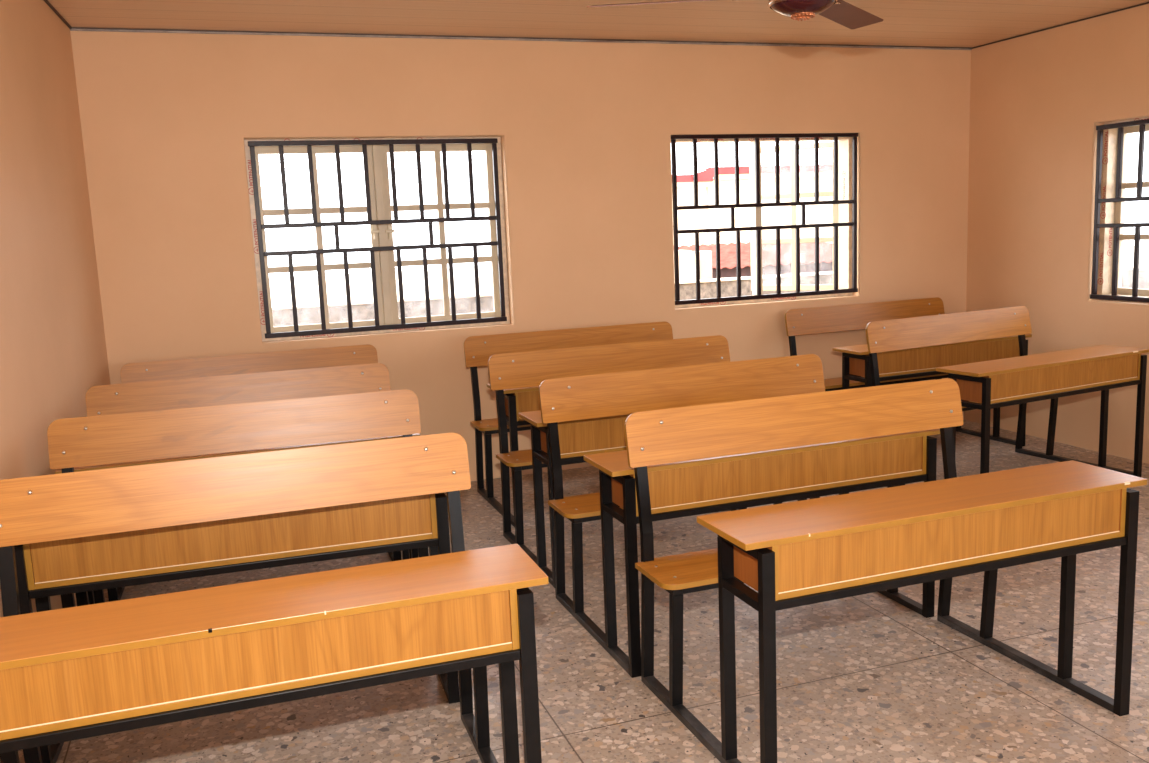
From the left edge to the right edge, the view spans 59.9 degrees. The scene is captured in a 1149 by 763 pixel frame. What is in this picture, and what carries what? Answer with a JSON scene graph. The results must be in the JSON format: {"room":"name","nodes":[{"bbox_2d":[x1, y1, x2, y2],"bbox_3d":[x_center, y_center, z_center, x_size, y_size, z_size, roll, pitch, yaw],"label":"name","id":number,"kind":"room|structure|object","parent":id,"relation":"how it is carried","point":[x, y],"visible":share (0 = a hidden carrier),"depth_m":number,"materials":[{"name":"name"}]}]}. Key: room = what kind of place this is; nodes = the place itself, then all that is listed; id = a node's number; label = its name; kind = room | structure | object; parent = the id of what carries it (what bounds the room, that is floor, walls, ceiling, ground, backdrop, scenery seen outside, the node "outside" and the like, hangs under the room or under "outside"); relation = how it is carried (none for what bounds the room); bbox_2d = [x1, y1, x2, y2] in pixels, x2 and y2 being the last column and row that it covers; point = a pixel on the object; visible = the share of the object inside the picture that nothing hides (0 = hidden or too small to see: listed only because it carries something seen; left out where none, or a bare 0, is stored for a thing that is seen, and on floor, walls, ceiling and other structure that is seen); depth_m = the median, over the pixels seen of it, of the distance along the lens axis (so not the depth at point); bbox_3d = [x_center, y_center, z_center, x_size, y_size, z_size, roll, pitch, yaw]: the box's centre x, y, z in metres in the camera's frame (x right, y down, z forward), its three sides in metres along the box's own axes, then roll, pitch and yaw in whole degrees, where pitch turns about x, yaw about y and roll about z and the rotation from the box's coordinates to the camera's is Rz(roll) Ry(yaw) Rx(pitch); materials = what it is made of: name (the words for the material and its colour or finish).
{"room":"classroom","nodes":[
{"label":"classroom","id":0,"kind":"room"},
{"bbox_2d":[0,0,110,762],"bbox_3d":[-1.487,0.049,1.459,0.230,2.739,8.514,-5,9,-17],"label":"wall","id":1,"kind":"structure","parent":0,"point":[53,350],"depth_m":4.19,"materials":[{"name":"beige paint"}]},
{"bbox_2d":[44,0,71,28],"bbox_3d":[-1.425,-1.308,1.279,0.012,0.008,8.484,-5,9,-17],"label":"trim","id":2,"kind":"structure","parent":1,"relation":"attached to","point":[45,1],"depth_m":4.95,"materials":[{"name":"brown"}]},
{"bbox_2d":[70,31,970,480],"bbox_3d":[0.108,-0.811,6.576,6.355,2.739,0.230,-5,9,-19],"label":"wall","id":3,"kind":"structure","parent":0,"point":[585,130],"depth_m":6.26,"materials":[{"name":"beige paint"}]},
{"bbox_2d":[244,137,509,341],"bbox_3d":[-1.182,-0.892,6.144,1.533,1.178,0.131,-5,9,-19],"label":"window","id":4,"kind":"structure","parent":3,"relation":"in","point":[381,207],"depth_m":6.15,"materials":[{"name":"beige metal"}]},
{"bbox_2d":[248,138,506,338],"bbox_3d":[-1.151,-0.879,6.020,1.474,1.133,0.026,-5,9,-19],"label":"window grille","id":5,"kind":"object","parent":3,"relation":"in","point":[309,143],"visible":1,"depth_m":6.00,"materials":[{"name":"black metal"}]},
{"bbox_2d":[70,27,971,49],"bbox_3d":[0.094,-2.138,6.250,5.895,0.016,0.020,-5,9,-19],"label":"trim","id":6,"kind":"structure","parent":3,"relation":"attached to","point":[73,28],"depth_m":6.03,"materials":[{"name":"brown"}]},
{"bbox_2d":[671,137,852,307],"bbox_3d":[1.104,-1.169,7.263,1.629,1.148,0.779,-5,9,-19],"label":"window","id":7,"kind":"structure","parent":3,"relation":"in","point":[842,213],"depth_m":7.21,"materials":[{"name":"beige metal"}]},
{"bbox_2d":[671,133,857,304],"bbox_3d":[1.332,-1.133,6.866,1.444,1.119,0.026,-5,9,-19],"label":"window grille","id":8,"kind":"object","parent":3,"relation":"in","point":[815,136],"visible":1,"depth_m":6.84,"materials":[{"name":"black metal"}]},
{"bbox_2d":[18,420,1148,762],"bbox_3d":[1.460,1.202,2.666,6.686,0.150,8.959,-5,9,-19],"label":"floor","id":9,"kind":"structure","parent":0,"point":[864,678],"depth_m":3.41,"materials":[{"name":"stone"}]},
{"bbox_2d":[14,389,459,762],"bbox_3d":[-1.156,0.612,3.552,1.383,0.960,0.874,-5,9,-16],"label":"school desk","id":10,"kind":"object","parent":9,"relation":"on","point":[80,565],"visible":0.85,"depth_m":3.26,"materials":[{"name":"laminate"}]},
{"bbox_2d":[55,363,419,604],"bbox_3d":[-1.424,0.491,4.408,1.383,0.960,0.874,-5,9,-17],"label":"school desk","id":11,"kind":"object","parent":9,"relation":"on","point":[362,378],"visible":0.25,"depth_m":4.66,"materials":[{"name":"laminate"}]},
{"bbox_2d":[120,344,377,383],"bbox_3d":[-1.628,0.369,5.251,1.383,0.960,0.874,-6,9,-20],"label":"school desk","id":12,"kind":"object","parent":9,"relation":"on","point":[355,354],"visible":0.14,"depth_m":5.53,"materials":[{"name":"laminate"}]},
{"bbox_2d":[0,433,548,762],"bbox_3d":[-0.842,0.742,2.630,1.383,0.960,0.875,-5,9,-18],"label":"school desk","id":13,"kind":"object","parent":9,"relation":"on","point":[86,671],"visible":1,"depth_m":2.35,"materials":[{"name":"laminate"}]},
{"bbox_2d":[464,321,672,527],"bbox_3d":[0.131,0.199,5.873,1.383,0.960,0.874,-5,9,-19],"label":"school desk","id":14,"kind":"object","parent":9,"relation":"on","point":[478,350],"visible":0.39,"depth_m":6.01,"materials":[{"name":"laminate"}]},
{"bbox_2d":[488,335,806,587],"bbox_3d":[0.355,0.329,4.972,1.383,0.960,0.875,-5,9,-19],"label":"school desk","id":15,"kind":"object","parent":9,"relation":"on","point":[577,438],"visible":0.52,"depth_m":5.08,"materials":[{"name":"laminate"}]},
{"bbox_2d":[539,354,939,677],"bbox_3d":[0.646,0.457,4.064,1.383,0.960,0.875,-5,9,-19],"label":"school desk","id":16,"kind":"object","parent":9,"relation":"on","point":[723,483],"visible":0.91,"depth_m":3.79,"materials":[{"name":"laminate"}]},
{"bbox_2d":[624,378,1146,762],"bbox_3d":[0.962,0.570,3.247,1.383,0.960,0.874,-5,9,-19],"label":"school desk","id":17,"kind":"object","parent":9,"relation":"on","point":[817,550],"visible":1,"depth_m":3.00,"materials":[{"name":"laminate"}]},
{"bbox_2d":[785,297,1031,446],"bbox_3d":[2.245,-0.033,6.793,1.383,0.960,0.874,-6,9,-21],"label":"school desk","id":18,"kind":"object","parent":9,"relation":"on","point":[921,363],"visible":0.5,"depth_m":6.71,"materials":[{"name":"laminate"}]},
{"bbox_2d":[866,306,1148,485],"bbox_3d":[2.512,0.103,5.843,1.383,0.960,0.874,-7,10,-26],"label":"school desk","id":19,"kind":"object","parent":9,"relation":"on","point":[984,386],"visible":0.75,"depth_m":5.70,"materials":[{"name":"laminate"}]},
{"bbox_2d":[48,0,1148,47],"bbox_3d":[1.341,-1.616,2.229,6.686,0.080,8.959,-5,9,-19],"label":"ceiling","id":20,"kind":"structure","parent":0,"point":[927,23],"depth_m":5.64,"materials":[{"name":"beige paint"}]},
{"bbox_2d":[587,0,882,28],"bbox_3d":[0.715,-1.406,3.046,1.226,0.532,1.139,-5,9,-19],"label":"ceiling fan","id":21,"kind":"object","parent":20,"relation":"hanging from","point":[841,12],"visible":1,"depth_m":3.21,"materials":[{"name":"brown metal"}]},
{"bbox_2d":[964,4,1148,463],"bbox_3d":[4.442,-0.514,3.485,0.230,2.739,8.499,-5,9,-19],"label":"wall","id":22,"kind":"structure","parent":0,"point":[1038,100],"depth_m":6.62,"materials":[{"name":"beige paint"}]},
{"bbox_2d":[972,2,1148,48],"bbox_3d":[4.275,-1.849,3.227,0.012,0.008,8.477,-5,9,-19],"label":"trim","id":23,"kind":"structure","parent":22,"relation":"attached to","point":[1146,2],"depth_m":6.40,"materials":[{"name":"brown"}]},
{"bbox_2d":[1090,119,1148,301],"bbox_3d":[3.546,-0.979,5.689,0.026,1.086,1.414,-5,9,-19],"label":"window grille","id":24,"kind":"object","parent":22,"relation":"in","point":[1141,123],"visible":1,"depth_m":6.17,"materials":[{"name":"black metal"}]},
{"bbox_2d":[1098,117,1148,302],"bbox_3d":[3.666,-0.994,5.731,0.131,1.122,1.434,-5,9,-19],"label":"window","id":25,"kind":"structure","parent":22,"relation":"in","point":[1111,212],"depth_m":6.34,"materials":[{"name":"beige metal"}]},
{"label":"outside","id":26,"kind":"structure","parent":0,"visible":0},
{"bbox_2d":[269,246,1148,305],"bbox_3d":[3.715,-0.934,19.919,70.000,0.200,85.000,-5,9,-19],"label":"ground","id":27,"kind":"structure","parent":26,"point":[306,287],"depth_m":43.13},
{"bbox_2d":[272,271,832,326],"bbox_3d":[-1.288,0.079,8.759,11.200,1.630,0.240,-5,9,-19],"label":"wall","id":28,"kind":"structure","parent":27,"relation":"on","point":[464,303],"depth_m":8.65,"materials":[{"name":"white paint"}]},
{"bbox_2d":[674,250,695,280],"bbox_3d":[0.556,-0.551,11.573,1.900,1.860,0.200,-5,9,-19],"label":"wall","id":29,"kind":"structure","parent":27,"relation":"on","point":[686,257],"depth_m":11.62,"materials":[{"name":"white paint"}]},
{"bbox_2d":[693,250,711,278],"bbox_3d":[1.547,-0.637,11.923,0.170,1.840,0.180,-5,9,-19],"label":"gate pillar","id":30,"kind":"structure","parent":27,"relation":"on","point":[705,256],"depth_m":11.72,"materials":[{"name":"white paint"}]},
{"bbox_2d":[672,164,832,246],"bbox_3d":[4.375,-3.102,22.509,9.100,3.235,4.030,-5,9,-19],"label":"house","id":31,"kind":"structure","parent":27,"relation":"on","point":[815,214],"depth_m":20.22,"materials":[{"name":"beige"}]},
{"bbox_2d":[673,242,832,278],"bbox_3d":[2.665,-0.982,13.787,2.800,1.859,2.150,-5,9,-19],"label":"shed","id":32,"kind":"object","parent":27,"relation":"on","point":[807,250],"visible":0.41,"depth_m":13.13,"materials":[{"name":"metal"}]},
{"bbox_2d":[1121,268,1148,288],"bbox_3d":[6.719,0.310,5.265,0.200,1.580,11.300,-5,9,-19],"label":"wall","id":33,"kind":"structure","parent":27,"relation":"on","point":[1127,273],"depth_m":9.20,"materials":[{"name":"white paint"}]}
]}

